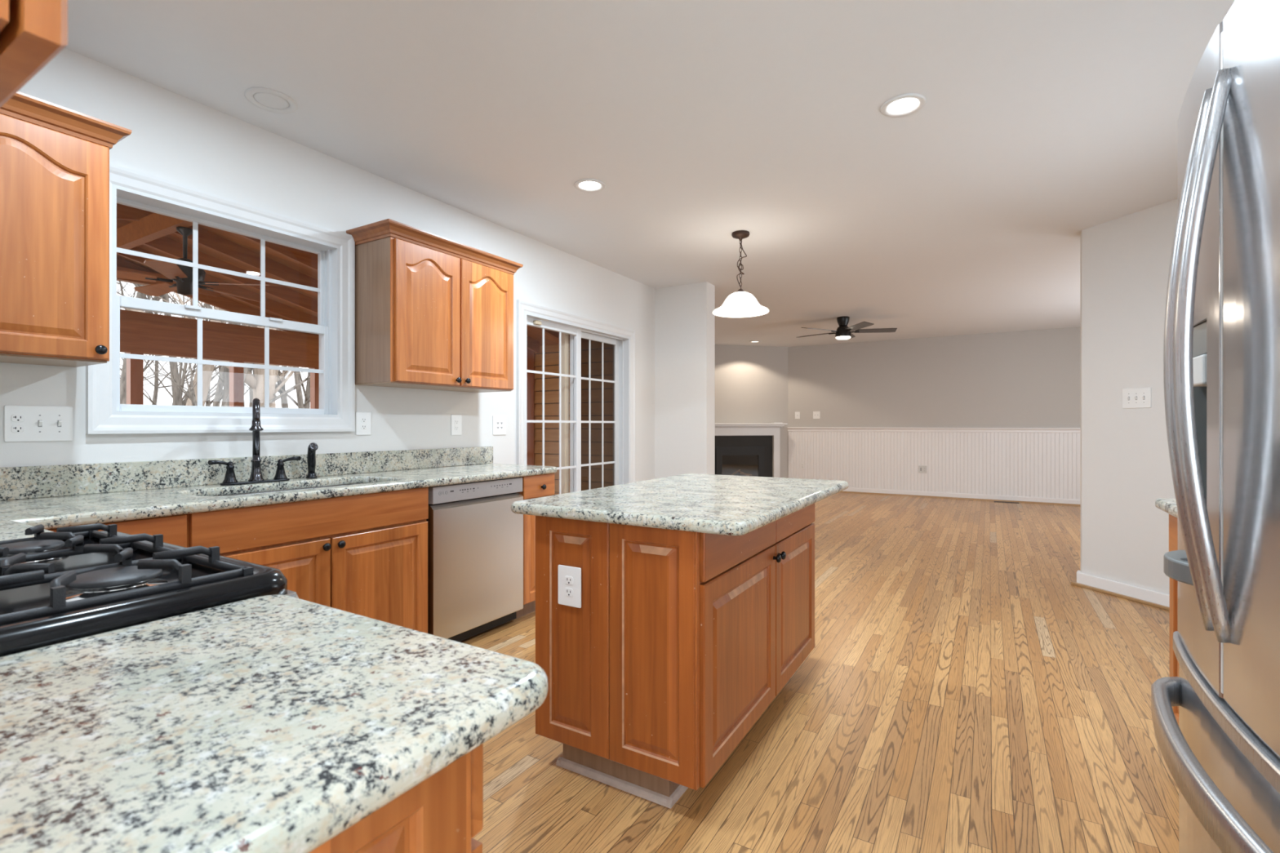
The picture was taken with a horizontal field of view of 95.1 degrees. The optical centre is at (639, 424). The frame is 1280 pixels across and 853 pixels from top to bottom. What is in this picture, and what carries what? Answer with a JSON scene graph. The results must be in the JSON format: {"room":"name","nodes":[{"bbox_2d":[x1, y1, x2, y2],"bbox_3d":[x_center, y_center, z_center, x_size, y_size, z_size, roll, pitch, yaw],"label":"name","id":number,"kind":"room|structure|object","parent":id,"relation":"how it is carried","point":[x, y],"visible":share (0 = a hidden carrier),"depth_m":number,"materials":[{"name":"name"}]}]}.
{"room":"kitchen","nodes":[
{"label":"kitchen","id":0,"kind":"room"},
{"bbox_2d":[0,48,654,482],"bbox_3d":[-1.341,-0.125,3.713,0.150,2.580,5.580,0,0,31],"label":"wall","id":1,"kind":"structure","parent":0,"point":[174,137],"depth_m":2.96,"materials":[{"name":"beige paint"}]},
{"bbox_2d":[4,404,72,441],"bbox_3d":[-2.187,-0.005,2.133,0.017,0.130,0.180,0,0,31],"label":"switch plate","id":2,"kind":"object","parent":1,"relation":"attached to","point":[21,423],"visible":1,"depth_m":2.13,"materials":[{"name":"white plastic"}]},
{"bbox_2d":[11,425,25,432],"bbox_3d":[-2.218,0.015,2.087,0.002,0.027,0.034,0,0,31],"label":"receptacle","id":3,"kind":"object","parent":2,"relation":"attached to","point":[15,428],"depth_m":2.09,"materials":[{"name":"white plastic"}]},
{"bbox_2d":[11,413,25,422],"bbox_3d":[-2.218,-0.025,2.087,0.002,0.027,0.034,0,0,31],"label":"receptacle","id":4,"kind":"object","parent":2,"relation":"attached to","point":[15,417],"depth_m":2.09,"materials":[{"name":"white plastic"}]},
{"bbox_2d":[0,91,131,367],"bbox_3d":[-2.236,-0.633,1.712,0.363,0.829,1.071,0,0,31],"label":"upper cabinet","id":5,"kind":"object","parent":1,"relation":"attached to","point":[55,158],"visible":1,"depth_m":1.93,"materials":[{"name":"brown wood"}]},
{"bbox_2d":[85,163,355,434],"bbox_3d":[-1.906,-0.495,2.750,0.187,1.060,1.093,0,0,31],"label":"window","id":6,"kind":"structure","parent":1,"relation":"in","point":[335,250],"depth_m":2.70,"materials":[{"name":"white paint"}]},
{"bbox_2d":[116,221,319,316],"bbox_3d":[-1.938,-0.721,2.769,0.007,0.394,0.859,0,0,31],"label":"grille","id":7,"kind":"object","parent":6,"relation":"attached to","point":[263,237],"depth_m":2.81,"materials":[{"name":"white plastic"}]},
{"bbox_2d":[120,317,324,407],"bbox_3d":[-1.903,-0.283,2.748,0.007,0.397,0.851,0,0,31],"label":"grille","id":8,"kind":"object","parent":6,"relation":"attached to","point":[199,362],"depth_m":2.76,"materials":[{"name":"white plastic"}]},
{"bbox_2d":[0,446,493,501],"bbox_3d":[-1.315,0.207,2.417,1.221,0.116,3.136,0,0,31],"label":"backsplash","id":9,"kind":"structure","parent":1,"relation":"attached to","point":[22,482],"depth_m":2.52,"materials":[{"name":"stone"}]},
{"bbox_2d":[355,412,371,435],"bbox_3d":[-1.531,-0.008,3.241,0.007,0.128,0.092,0,0,31],"label":"outlet","id":10,"kind":"object","parent":1,"relation":"attached to","point":[363,420],"visible":1,"depth_m":3.24,"materials":[{"name":"white plastic"}]},
{"bbox_2d":[360,424,366,429],"bbox_3d":[-1.529,0.011,3.240,0.002,0.027,0.034,0,0,31],"label":"receptacle","id":11,"kind":"object","parent":10,"relation":"attached to","point":[362,426],"depth_m":3.24,"materials":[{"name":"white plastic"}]},
{"bbox_2d":[360,417,366,422],"bbox_3d":[-1.529,-0.028,3.240,0.002,0.027,0.034,0,0,31],"label":"receptacle","id":12,"kind":"object","parent":10,"relation":"attached to","point":[362,420],"depth_m":3.24,"materials":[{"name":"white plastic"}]},
{"bbox_2d":[346,218,523,392],"bbox_3d":[-1.175,-0.633,3.490,0.363,0.829,0.997,0,0,31],"label":"upper cabinet","id":13,"kind":"object","parent":1,"relation":"attached to","point":[433,312],"visible":1,"depth_m":3.23,"materials":[{"name":"brown wood"}]},
{"bbox_2d":[450,414,462,435],"bbox_3d":[-1.194,0.000,3.806,0.007,0.134,0.088,0,0,31],"label":"outlet","id":14,"kind":"object","parent":1,"relation":"attached to","point":[455,420],"visible":1,"depth_m":3.80,"materials":[{"name":"white plastic"}]},
{"bbox_2d":[493,415,506,435],"bbox_3d":[-0.994,0.002,4.141,0.006,0.136,0.128,0,0,31],"label":"jack plate","id":15,"kind":"object","parent":1,"relation":"attached to","point":[499,421],"visible":1,"depth_m":4.13,"materials":[{"name":"white plastic"}]},
{"bbox_2d":[516,299,635,494],"bbox_3d":[-0.563,0.122,5.042,0.232,2.085,1.640,0,0,31],"label":"door","id":16,"kind":"structure","parent":1,"relation":"in","point":[622,339],"depth_m":5.05,"materials":[{"name":"white paint"}]},
{"bbox_2d":[526,328,576,494],"bbox_3d":[-0.712,0.136,4.738,0.007,1.807,0.636,0,0,31],"label":"grille","id":17,"kind":"object","parent":16,"relation":"attached to","point":[558,330],"depth_m":4.83,"materials":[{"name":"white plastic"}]},
{"bbox_2d":[581,339,615,489],"bbox_3d":[-0.400,0.136,5.357,0.007,1.807,0.616,0,0,31],"label":"grille","id":18,"kind":"object","parent":16,"relation":"attached to","point":[605,341],"depth_m":5.44,"materials":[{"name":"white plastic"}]},
{"bbox_2d":[64,0,1235,346],"bbox_3d":[1.445,-1.475,4.379,7.450,0.120,12.500,0,0,31],"label":"ceiling","id":19,"kind":"structure","parent":0,"point":[1041,123],"depth_m":2.74,"materials":[{"name":"paint"}]},
{"bbox_2d":[244,87,297,113],"bbox_3d":[-1.604,-1.410,2.548,0.196,0.010,0.196,0,0,31],"label":"recessed light","id":20,"kind":"object","parent":19,"relation":"in","point":[265,99],"visible":1,"depth_m":2.54,"materials":[{"name":"white paint"}]},
{"bbox_2d":[253,92,288,109],"bbox_3d":[-1.604,-1.413,2.548,0.132,0.004,0.132,0,0,31],"label":"diffuser","id":21,"kind":"object","parent":20,"relation":"attached to","point":[266,100],"depth_m":2.55,"materials":[{"name":"white paint"}]},
{"bbox_2d":[573,178,605,192],"bbox_3d":[-0.295,-1.410,3.449,0.184,0.010,0.184,0,0,31],"label":"recessed light","id":22,"kind":"object","parent":19,"relation":"in","point":[588,185],"visible":1,"depth_m":3.45,"materials":[{"name":"white paint"}]},
{"bbox_2d":[579,181,600,189],"bbox_3d":[-0.295,-1.413,3.449,0.124,0.004,0.124,0,0,31],"label":"diffuser","id":23,"kind":"object","parent":22,"relation":"attached to","point":[583,184],"depth_m":3.45,"materials":[{"name":"white plastic"}]},
{"bbox_2d":[712,230,768,317],"bbox_3d":[0.742,-1.122,4.314,0.410,0.586,0.410,0,0,31],"label":"pendant light","id":24,"kind":"object","parent":19,"relation":"hanging from","point":[740,304],"visible":1,"depth_m":4.30,"materials":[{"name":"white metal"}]},
{"bbox_2d":[749,340,760,342],"bbox_3d":[1.942,-1.409,9.882,0.190,0.012,0.190,0,0,31],"label":"recessed light","id":25,"kind":"object","parent":19,"relation":"in","point":[752,341],"visible":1,"depth_m":9.86,"materials":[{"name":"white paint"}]},
{"bbox_2d":[795,316,897,339],"bbox_3d":[2.685,-1.272,7.736,1.287,0.286,1.242,0,0,31],"label":"ceiling fan","id":26,"kind":"object","parent":19,"relation":"hanging from","point":[843,331],"visible":1,"depth_m":7.62,"materials":[{"name":"black metal"}]},
{"bbox_2d":[880,93,925,117],"bbox_3d":[1.163,-1.410,2.587,0.184,0.010,0.184,0,0,31],"label":"recessed light","id":27,"kind":"object","parent":19,"relation":"in","point":[904,104],"visible":1,"depth_m":2.58,"materials":[{"name":"white paint"}]},
{"bbox_2d":[888,97,918,113],"bbox_3d":[1.163,-1.413,2.587,0.124,0.004,0.124,0,0,31],"label":"diffuser","id":28,"kind":"object","parent":27,"relation":"attached to","point":[902,105],"depth_m":2.58,"materials":[{"name":"white plastic"}]},
{"bbox_2d":[654,281,715,479],"bbox_3d":[-0.294,-0.125,6.454,2.335,2.580,0.200,0,0,31],"label":"wall","id":29,"kind":"structure","parent":0,"point":[685,319],"depth_m":5.91,"materials":[{"name":"beige paint"}]},
{"bbox_2d":[527,348,536,465],"bbox_3d":[-0.644,0.090,6.538,1.548,2.250,0.095,0,0,31],"label":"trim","id":30,"kind":"structure","parent":29,"relation":"attached to","point":[531,354],"depth_m":6.87,"materials":[{"name":"brown wood"}]},
{"bbox_2d":[534,341,613,495],"bbox_3d":[-0.607,-0.099,6.503,1.449,2.628,0.036,0,0,31],"label":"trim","id":31,"kind":"structure","parent":29,"relation":"attached to","point":[551,352],"depth_m":6.50,"materials":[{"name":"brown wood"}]},
{"bbox_2d":[715,344,787,477],"bbox_3d":[1.701,-0.125,10.376,1.440,2.580,1.440,0,0,31],"label":"wall","id":32,"kind":"structure","parent":0,"point":[751,382],"depth_m":10.46,"materials":[{"name":"beige paint"}]},
{"bbox_2d":[715,435,772,477],"bbox_3d":[1.774,0.677,10.368,1.249,0.976,0.050,0,0,-14],"label":"fireplace insert","id":33,"kind":"object","parent":32,"relation":"attached to","point":[737,455],"visible":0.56,"depth_m":10.39,"materials":[{"name":"metal"}]},
{"bbox_2d":[715,422,787,477],"bbox_3d":[1.792,0.568,10.295,1.660,1.195,0.200,0,0,-14],"label":"fireplace mantel","id":34,"kind":"object","parent":32,"relation":"attached to","point":[721,428],"visible":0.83,"depth_m":10.37,"materials":[{"name":"white paint"}]},
{"bbox_2d":[715,422,787,424],"bbox_3d":[1.792,-0.017,10.295,1.660,0.027,0.200,0,0,-14],"label":"shelf","id":35,"kind":"object","parent":34,"relation":"attached to","point":[715,423],"depth_m":10.21,"materials":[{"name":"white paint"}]},
{"bbox_2d":[458,492,1178,852],"bbox_3d":[1.445,1.225,4.379,7.450,0.120,12.500,0,0,31],"label":"floor","id":36,"kind":"structure","parent":0,"point":[956,691],"depth_m":2.25,"materials":[{"name":"brown wood"}]},
{"bbox_2d":[47,514,186,547],"bbox_3d":[-1.837,0.734,1.543,1.220,0.862,1.096,0,0,31],"label":"base cabinet","id":37,"kind":"object","parent":36,"relation":"on","point":[173,528],"visible":0.04,"depth_m":1.94,"materials":[{"name":"brown wood"}]},
{"bbox_2d":[0,446,556,541],"bbox_3d":[-1.315,0.226,2.417,1.221,0.154,3.136,0,0,31],"label":"countertop","id":38,"kind":"structure","parent":37,"relation":"on","point":[62,495],"depth_m":2.40,"materials":[{"name":"stone"}]},
{"bbox_2d":[208,398,301,485],"bbox_3d":[-1.713,0.072,2.654,0.170,0.385,0.385,0,0,31],"label":"faucet","id":39,"kind":"object","parent":38,"relation":"on","point":[255,477],"visible":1,"depth_m":2.66,"materials":[{"name":"black metal"}]},
{"bbox_2d":[219,483,364,496],"bbox_3d":[-1.503,0.400,2.598,0.399,0.194,0.854,0,0,31],"label":"sink","id":40,"kind":"object","parent":38,"relation":"in","point":[362,483],"visible":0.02,"depth_m":2.74,"materials":[{"name":"metal"}]},
{"bbox_2d":[306,442,318,479],"bbox_3d":[-1.618,0.176,2.890,0.050,0.178,0.079,0,0,-45],"label":"sprayer","id":41,"kind":"object","parent":38,"relation":"on","point":[311,457],"visible":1,"depth_m":2.88,"materials":[{"name":"black metal"}]},
{"bbox_2d":[0,523,298,657],"bbox_3d":[-1.067,0.685,0.888,0.766,0.960,0.761,0,0,31],"label":"gas range","id":42,"kind":"object","parent":36,"relation":"on","point":[68,584],"visible":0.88,"depth_m":0.88,"materials":[{"name":"black metal"}]},
{"bbox_2d":[186,483,428,633],"bbox_3d":[-1.544,0.734,2.593,0.646,0.862,1.002,0,0,31],"label":"base cabinet","id":43,"kind":"object","parent":36,"relation":"on","point":[366,555],"visible":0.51,"depth_m":2.50,"materials":[{"name":"brown wood"}]},
{"bbox_2d":[309,743,483,852],"bbox_3d":[-0.540,0.734,0.519,0.500,0.862,0.666,0,0,31],"label":"base cabinet","id":44,"kind":"object","parent":36,"relation":"on","point":[443,812],"visible":0.21,"depth_m":0.59,"materials":[{"name":"brown wood"}]},
{"bbox_2d":[0,595,548,852],"bbox_3d":[-0.506,0.284,0.504,0.581,0.038,0.677,0,0,31],"label":"countertop","id":45,"kind":"structure","parent":44,"relation":"on","point":[268,723],"depth_m":0.52,"materials":[{"name":"stone"}]},
{"bbox_2d":[426,477,523,641],"bbox_3d":[-1.116,0.736,3.316,0.604,0.858,0.659,0,0,31],"label":"dishwasher","id":46,"kind":"object","parent":36,"relation":"on","point":[475,538],"visible":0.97,"depth_m":3.12,"materials":[{"name":"metal"}]},
{"bbox_2d":[512,473,554,620],"bbox_3d":[-0.865,0.734,3.729,0.647,0.862,0.294,0,0,31],"label":"base cabinet","id":47,"kind":"object","parent":36,"relation":"on","point":[534,486],"visible":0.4,"depth_m":3.52,"materials":[{"name":"brown wood"}]},
{"bbox_2d":[535,503,814,808],"bbox_3d":[0.248,0.734,2.380,0.650,0.862,1.283,0,0,31],"label":"kitchen island","id":48,"kind":"object","parent":36,"relation":"on","point":[677,643],"visible":0.9,"depth_m":1.85,"materials":[{"name":"red wood"}]},
{"bbox_2d":[558,564,581,608],"bbox_3d":[-0.231,0.527,1.911,0.094,0.130,0.007,0,0,31],"label":"outlet","id":49,"kind":"object","parent":48,"relation":"attached to","point":[569,577],"visible":1,"depth_m":1.91,"materials":[{"name":"white plastic"}]},
{"bbox_2d":[564,587,573,596],"bbox_3d":[-0.232,0.546,1.909,0.034,0.027,0.002,0,0,31],"label":"receptacle","id":50,"kind":"object","parent":49,"relation":"attached to","point":[568,591],"depth_m":1.91,"materials":[{"name":"white plastic"}]},
{"bbox_2d":[564,576,573,585],"bbox_3d":[-0.232,0.507,1.909,0.034,0.027,0.002,0,0,31],"label":"receptacle","id":51,"kind":"object","parent":49,"relation":"attached to","point":[568,580],"depth_m":1.91,"materials":[{"name":"white plastic"}]},
{"bbox_2d":[511,473,848,535],"bbox_3d":[0.270,0.284,2.395,0.857,0.038,1.422,0,0,31],"label":"island countertop","id":52,"kind":"structure","parent":48,"relation":"on","point":[710,504],"depth_m":2.00,"materials":[{"name":"stone"}]},
{"bbox_2d":[994,501,1019,503],"bbox_3d":[5.509,1.162,8.794,0.320,0.006,0.110,0,0,31],"label":"floor vent","id":53,"kind":"object","parent":36,"relation":"in","point":[994,501],"visible":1,"depth_m":8.76,"materials":[{"name":"brown metal"}]},
{"bbox_2d":[1168,514,1178,724],"bbox_3d":[1.878,0.734,1.488,0.657,0.862,1.060,0,0,31],"label":"base cabinet","id":54,"kind":"object","parent":36,"relation":"on","point":[1173,531],"visible":0.02,"depth_m":2.04,"materials":[{"name":"brown wood"}]},
{"bbox_2d":[1155,497,1177,517],"bbox_3d":[1.879,0.284,1.495,0.663,0.038,1.095,0,0,31],"label":"countertop","id":55,"kind":"structure","parent":54,"relation":"on","point":[1169,506],"depth_m":2.00,"materials":[{"name":"stone"}]},
{"bbox_2d":[1151,0,1279,852],"bbox_3d":[1.240,0.265,0.721,0.890,1.800,0.800,0,0,31],"label":"refrigerator","id":56,"kind":"object","parent":36,"relation":"on","point":[1221,349],"visible":1,"depth_m":0.89,"materials":[{"name":"grey metal"}]},
{"bbox_2d":[787,326,1079,478],"bbox_3d":[4.552,-0.125,9.581,7.450,2.580,0.120,0,0,31],"label":"wall","id":57,"kind":"structure","parent":0,"point":[1022,379],"depth_m":9.35,"materials":[{"name":"beige paint"}]},
{"bbox_2d":[795,411,799,418],"bbox_3d":[2.834,-0.173,10.532,0.088,0.128,0.009,0,0,31],"label":"jack plate","id":58,"kind":"object","parent":57,"relation":"attached to","point":[797,413],"visible":1,"depth_m":10.53,"materials":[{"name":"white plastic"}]},
{"bbox_2d":[800,462,804,469],"bbox_3d":[2.909,0.734,10.473,0.075,0.118,0.007,0,0,31],"label":"outlet","id":59,"kind":"object","parent":57,"relation":"attached to","point":[802,464],"visible":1,"depth_m":10.47,"materials":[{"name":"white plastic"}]},
{"bbox_2d":[813,411,819,418],"bbox_3d":[3.125,-0.175,10.358,0.120,0.128,0.009,0,0,31],"label":"jack plate","id":60,"kind":"object","parent":57,"relation":"attached to","point":[815,414],"visible":1,"depth_m":10.36,"materials":[{"name":"white plastic"}]},
{"bbox_2d":[918,465,926,473],"bbox_3d":[4.579,0.720,9.475,0.120,0.118,0.007,0,0,31],"label":"jack plate","id":61,"kind":"object","parent":57,"relation":"attached to","point":[922,469],"visible":1,"depth_m":9.47,"materials":[{"name":"grey plastic"}]},
{"bbox_2d":[787,426,1079,432],"bbox_3d":[5.139,0.078,9.134,5.735,0.074,0.044,0,0,31],"label":"trim","id":62,"kind":"structure","parent":57,"relation":"attached to","point":[789,428],"depth_m":9.32,"materials":[{"name":"white wood"}]},
{"bbox_2d":[788,431,1079,499],"bbox_3d":[5.154,0.585,9.143,5.743,0.990,0.012,0,0,31],"label":"wainscoting","id":63,"kind":"structure","parent":57,"relation":"attached to","point":[1021,464],"depth_m":9.31,"materials":[{"name":"white wood"}]},
{"bbox_2d":[840,491,1079,506],"bbox_3d":[5.158,1.154,9.109,5.675,0.022,0.020,0,0,31],"label":"trim","id":64,"kind":"structure","parent":57,"relation":"attached to","point":[1073,504],"depth_m":9.15,"materials":[{"name":"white wood"}]},
{"bbox_2d":[842,487,1079,504],"bbox_3d":[5.144,1.123,9.143,5.735,0.085,0.023,0,0,31],"label":"baseboard","id":65,"kind":"structure","parent":57,"relation":"attached to","point":[856,490],"depth_m":9.14,"materials":[{"name":"white wood"}]},
{"bbox_2d":[1080,198,1177,595],"bbox_3d":[3.414,-0.125,3.785,0.170,2.580,1.103,0,0,-14],"label":"wall","id":66,"kind":"structure","parent":0,"point":[1125,464],"depth_m":3.97,"materials":[{"name":"beige paint"}]},
{"bbox_2d":[1071,579,1169,610],"bbox_3d":[3.272,1.156,3.870,0.094,0.018,0.925,0,0,-11],"label":"trim","id":67,"kind":"structure","parent":66,"relation":"attached to","point":[1074,582],"depth_m":3.95,"materials":[{"name":"brown wood"}]},
{"bbox_2d":[1076,569,1169,607],"bbox_3d":[3.294,1.119,3.869,0.075,0.092,0.913,0,0,-11],"label":"baseboard","id":68,"kind":"structure","parent":66,"relation":"attached to","point":[1148,595],"depth_m":3.94,"materials":[{"name":"white wood"}]},
{"bbox_2d":[1122,387,1151,408],"bbox_3d":[3.292,-0.178,3.884,0.017,0.132,0.178,0,0,-14],"label":"switch plate","id":69,"kind":"object","parent":66,"relation":"attached to","point":[1140,397],"visible":1,"depth_m":3.88,"materials":[{"name":"white plastic"}]},
{"bbox_3d":[-1.552,-0.125,0.659,2.620,2.580,0.120,0,0,31],"label":"wall","id":70,"kind":"structure","parent":0,"visible":0},
{"bbox_2d":[0,0,67,107],"bbox_3d":[-0.639,-0.612,0.358,0.495,0.766,0.298,0,0,31],"label":"upper cabinet","id":71,"kind":"object","parent":70,"relation":"attached to","point":[33,33],"visible":1,"depth_m":0.36,"materials":[{"name":"brown wood"}]},
{"label":"outside","id":72,"kind":"structure","parent":0,"visible":0},
{"bbox_3d":[-30.346,2.765,47.246,85.400,0.200,130.000,0,0,31],"label":"ground","id":73,"kind":"structure","parent":72,"visible":0},
{"bbox_2d":[116,281,135,309],"bbox_3d":[-21.855,-3.171,21.944,8.310,11.750,7.984,0,0,13],"label":"bare tree","id":74,"kind":"object","parent":73,"relation":"on","point":[122,282],"visible":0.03,"depth_m":23.62,"materials":[{"name":"grey plant"}]},
{"bbox_2d":[116,280,184,404],"bbox_3d":[-10.316,-2.932,12.819,5.676,11.263,5.156,0,0,21],"label":"bare tree","id":75,"kind":"object","parent":73,"relation":"on","point":[123,375],"visible":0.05,"depth_m":12.35,"materials":[{"name":"grey plant"}]},
{"bbox_2d":[125,283,201,385],"bbox_3d":[-23.345,-4.155,25.116,8.493,13.691,8.149,0,0,35],"label":"bare tree","id":76,"kind":"object","parent":73,"relation":"on","point":[151,362],"visible":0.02,"depth_m":25.17,"materials":[{"name":"grey plant"}]},
{"bbox_2d":[120,295,213,405],"bbox_3d":[-19.920,-3.108,25.910,7.732,11.592,6.387,0,0,-4],"label":"bare tree","id":77,"kind":"object","parent":73,"relation":"on","point":[181,363],"visible":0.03,"depth_m":25.85,"materials":[{"name":"grey plant"}]},
{"bbox_2d":[116,280,217,404],"bbox_3d":[-22.333,-2.389,27.002,7.556,10.199,4.692,0,0,-38],"label":"bare tree","id":78,"kind":"object","parent":73,"relation":"on","point":[156,384],"visible":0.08,"depth_m":27.43,"materials":[{"name":"grey plant"}]},
{"bbox_2d":[117,281,226,402],"bbox_3d":[-15.942,-3.797,21.196,5.088,12.979,7.723,0,0,-1],"label":"bare tree","id":79,"kind":"object","parent":73,"relation":"on","point":[183,378],"visible":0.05,"depth_m":21.49,"materials":[{"name":"grey plant"}]},
{"bbox_2d":[116,282,253,405],"bbox_3d":[-10.252,-2.389,12.881,4.862,10.166,6.309,0,0,-8],"label":"bare tree","id":80,"kind":"object","parent":73,"relation":"on","point":[176,394],"visible":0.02,"depth_m":12.83,"materials":[{"name":"grey plant"}]},
{"bbox_2d":[132,285,254,374],"bbox_3d":[-14.011,-3.478,19.073,6.235,12.328,5.750,0,0,4],"label":"bare tree","id":81,"kind":"object","parent":73,"relation":"on","point":[174,300],"visible":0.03,"depth_m":17.97,"materials":[{"name":"grey plant"}]},
{"bbox_2d":[123,292,276,408],"bbox_3d":[-7.070,-2.999,10.386,4.806,11.428,6.679,0,0,13],"label":"bare tree","id":82,"kind":"object","parent":73,"relation":"on","point":[255,381],"visible":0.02,"depth_m":10.88,"materials":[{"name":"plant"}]},
{"bbox_2d":[185,306,226,405],"bbox_3d":[-8.019,-3.994,13.454,6.325,13.444,7.272,0,0,16],"label":"bare tree","id":83,"kind":"object","parent":73,"relation":"on","point":[207,370],"visible":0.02,"depth_m":11.41,"materials":[{"name":"grey plant"}]},
{"bbox_2d":[191,302,226,399],"bbox_3d":[-18.794,-2.918,27.374,4.767,11.238,6.801,0,0,24],"label":"bare tree","id":84,"kind":"object","parent":73,"relation":"on","point":[215,384],"visible":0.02,"depth_m":26.90,"materials":[{"name":"grey plant"}]},
{"bbox_2d":[171,292,248,395],"bbox_3d":[-18.102,-2.686,26.970,5.446,10.762,7.218,0,0,18],"label":"bare tree","id":85,"kind":"object","parent":73,"relation":"on","point":[171,292],"visible":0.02,"depth_m":27.10,"materials":[{"name":"grey plant"}]},
{"bbox_2d":[176,296,246,406],"bbox_3d":[-21.303,-4.828,29.735,5.092,15.050,6.769,0,0,-3],"label":"bare tree","id":86,"kind":"object","parent":73,"relation":"on","point":[208,402],"visible":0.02,"depth_m":29.72,"materials":[{"name":"grey plant"}]},
{"bbox_2d":[158,300,288,408],"bbox_3d":[-14.122,-3.733,20.746,6.716,12.852,8.857,0,0,-43],"label":"bare tree","id":87,"kind":"object","parent":73,"relation":"on","point":[284,403],"visible":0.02,"depth_m":21.86,"materials":[{"name":"grey plant"}]},
{"bbox_2d":[143,301,310,407],"bbox_3d":[-6.285,-1.657,12.028,6.725,8.741,5.719,0,0,-39],"label":"bare tree","id":88,"kind":"object","parent":73,"relation":"on","point":[192,397],"visible":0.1,"depth_m":10.77,"materials":[{"name":"grey plant"}]},
{"bbox_2d":[212,324,253,406],"bbox_3d":[-14.387,-4.037,21.066,6.181,13.456,7.721,0,0,1],"label":"bare tree","id":89,"kind":"object","parent":73,"relation":"on","point":[218,397],"visible":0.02,"depth_m":20.02,"materials":[{"name":"grey plant"}]},
{"bbox_2d":[179,294,310,408],"bbox_3d":[-13.146,-4.355,21.566,8.714,14.118,6.706,0,0,-3],"label":"bare tree","id":90,"kind":"object","parent":73,"relation":"on","point":[300,404],"visible":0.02,"depth_m":21.54,"materials":[{"name":"grey plant"}]},
{"bbox_2d":[221,322,279,406],"bbox_3d":[-7.217,-3.493,11.479,9.588,12.362,7.029,0,0,-25],"label":"bare tree","id":91,"kind":"object","parent":73,"relation":"on","point":[226,381],"visible":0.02,"depth_m":11.91,"materials":[{"name":"grey plant"}]},
{"bbox_2d":[217,367,307,399],"bbox_3d":[-16.917,-3.452,25.979,3.893,12.290,7.484,0,0,31],"label":"bare tree","id":92,"kind":"object","parent":73,"relation":"on","point":[246,386],"visible":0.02,"depth_m":26.90,"materials":[{"name":"grey plant"}]},
{"bbox_2d":[248,365,282,407],"bbox_3d":[-15.820,-4.567,25.948,6.202,14.514,9.013,0,0,-42],"label":"bare tree","id":93,"kind":"object","parent":73,"relation":"on","point":[251,390],"visible":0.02,"depth_m":23.79,"materials":[{"name":"grey plant"}]},
{"bbox_2d":[245,324,301,394],"bbox_3d":[-10.627,-3.653,14.944,8.591,12.703,7.822,0,0,-12],"label":"bare tree","id":94,"kind":"object","parent":73,"relation":"on","point":[283,381],"visible":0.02,"depth_m":14.29,"materials":[{"name":"grey plant"}]},
{"bbox_2d":[298,367,310,408],"bbox_3d":[-12.713,-4.486,23.632,9.506,14.384,6.943,0,0,23],"label":"bare tree","id":95,"kind":"object","parent":73,"relation":"on","point":[307,393],"visible":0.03,"depth_m":23.53,"materials":[{"name":"grey plant"}]},
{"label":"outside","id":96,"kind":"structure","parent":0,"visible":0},
{"bbox_2d":[116,203,591,465],"bbox_3d":[-3.595,-0.210,4.337,4.340,3.070,6.800,0,0,31],"label":"screened porch","id":97,"kind":"object","parent":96,"point":[140,230],"visible":0.13,"depth_m":5.83,"materials":[{"name":"brown wood"}]},
{"bbox_2d":[116,226,285,302],"bbox_3d":[-3.320,-1.175,4.237,1.227,0.479,1.276,0,0,31],"label":"fan","id":98,"kind":"object","parent":97,"relation":"hanging from","point":[182,275],"visible":0.73,"depth_m":4.18,"materials":[{"name":"brown wood"}]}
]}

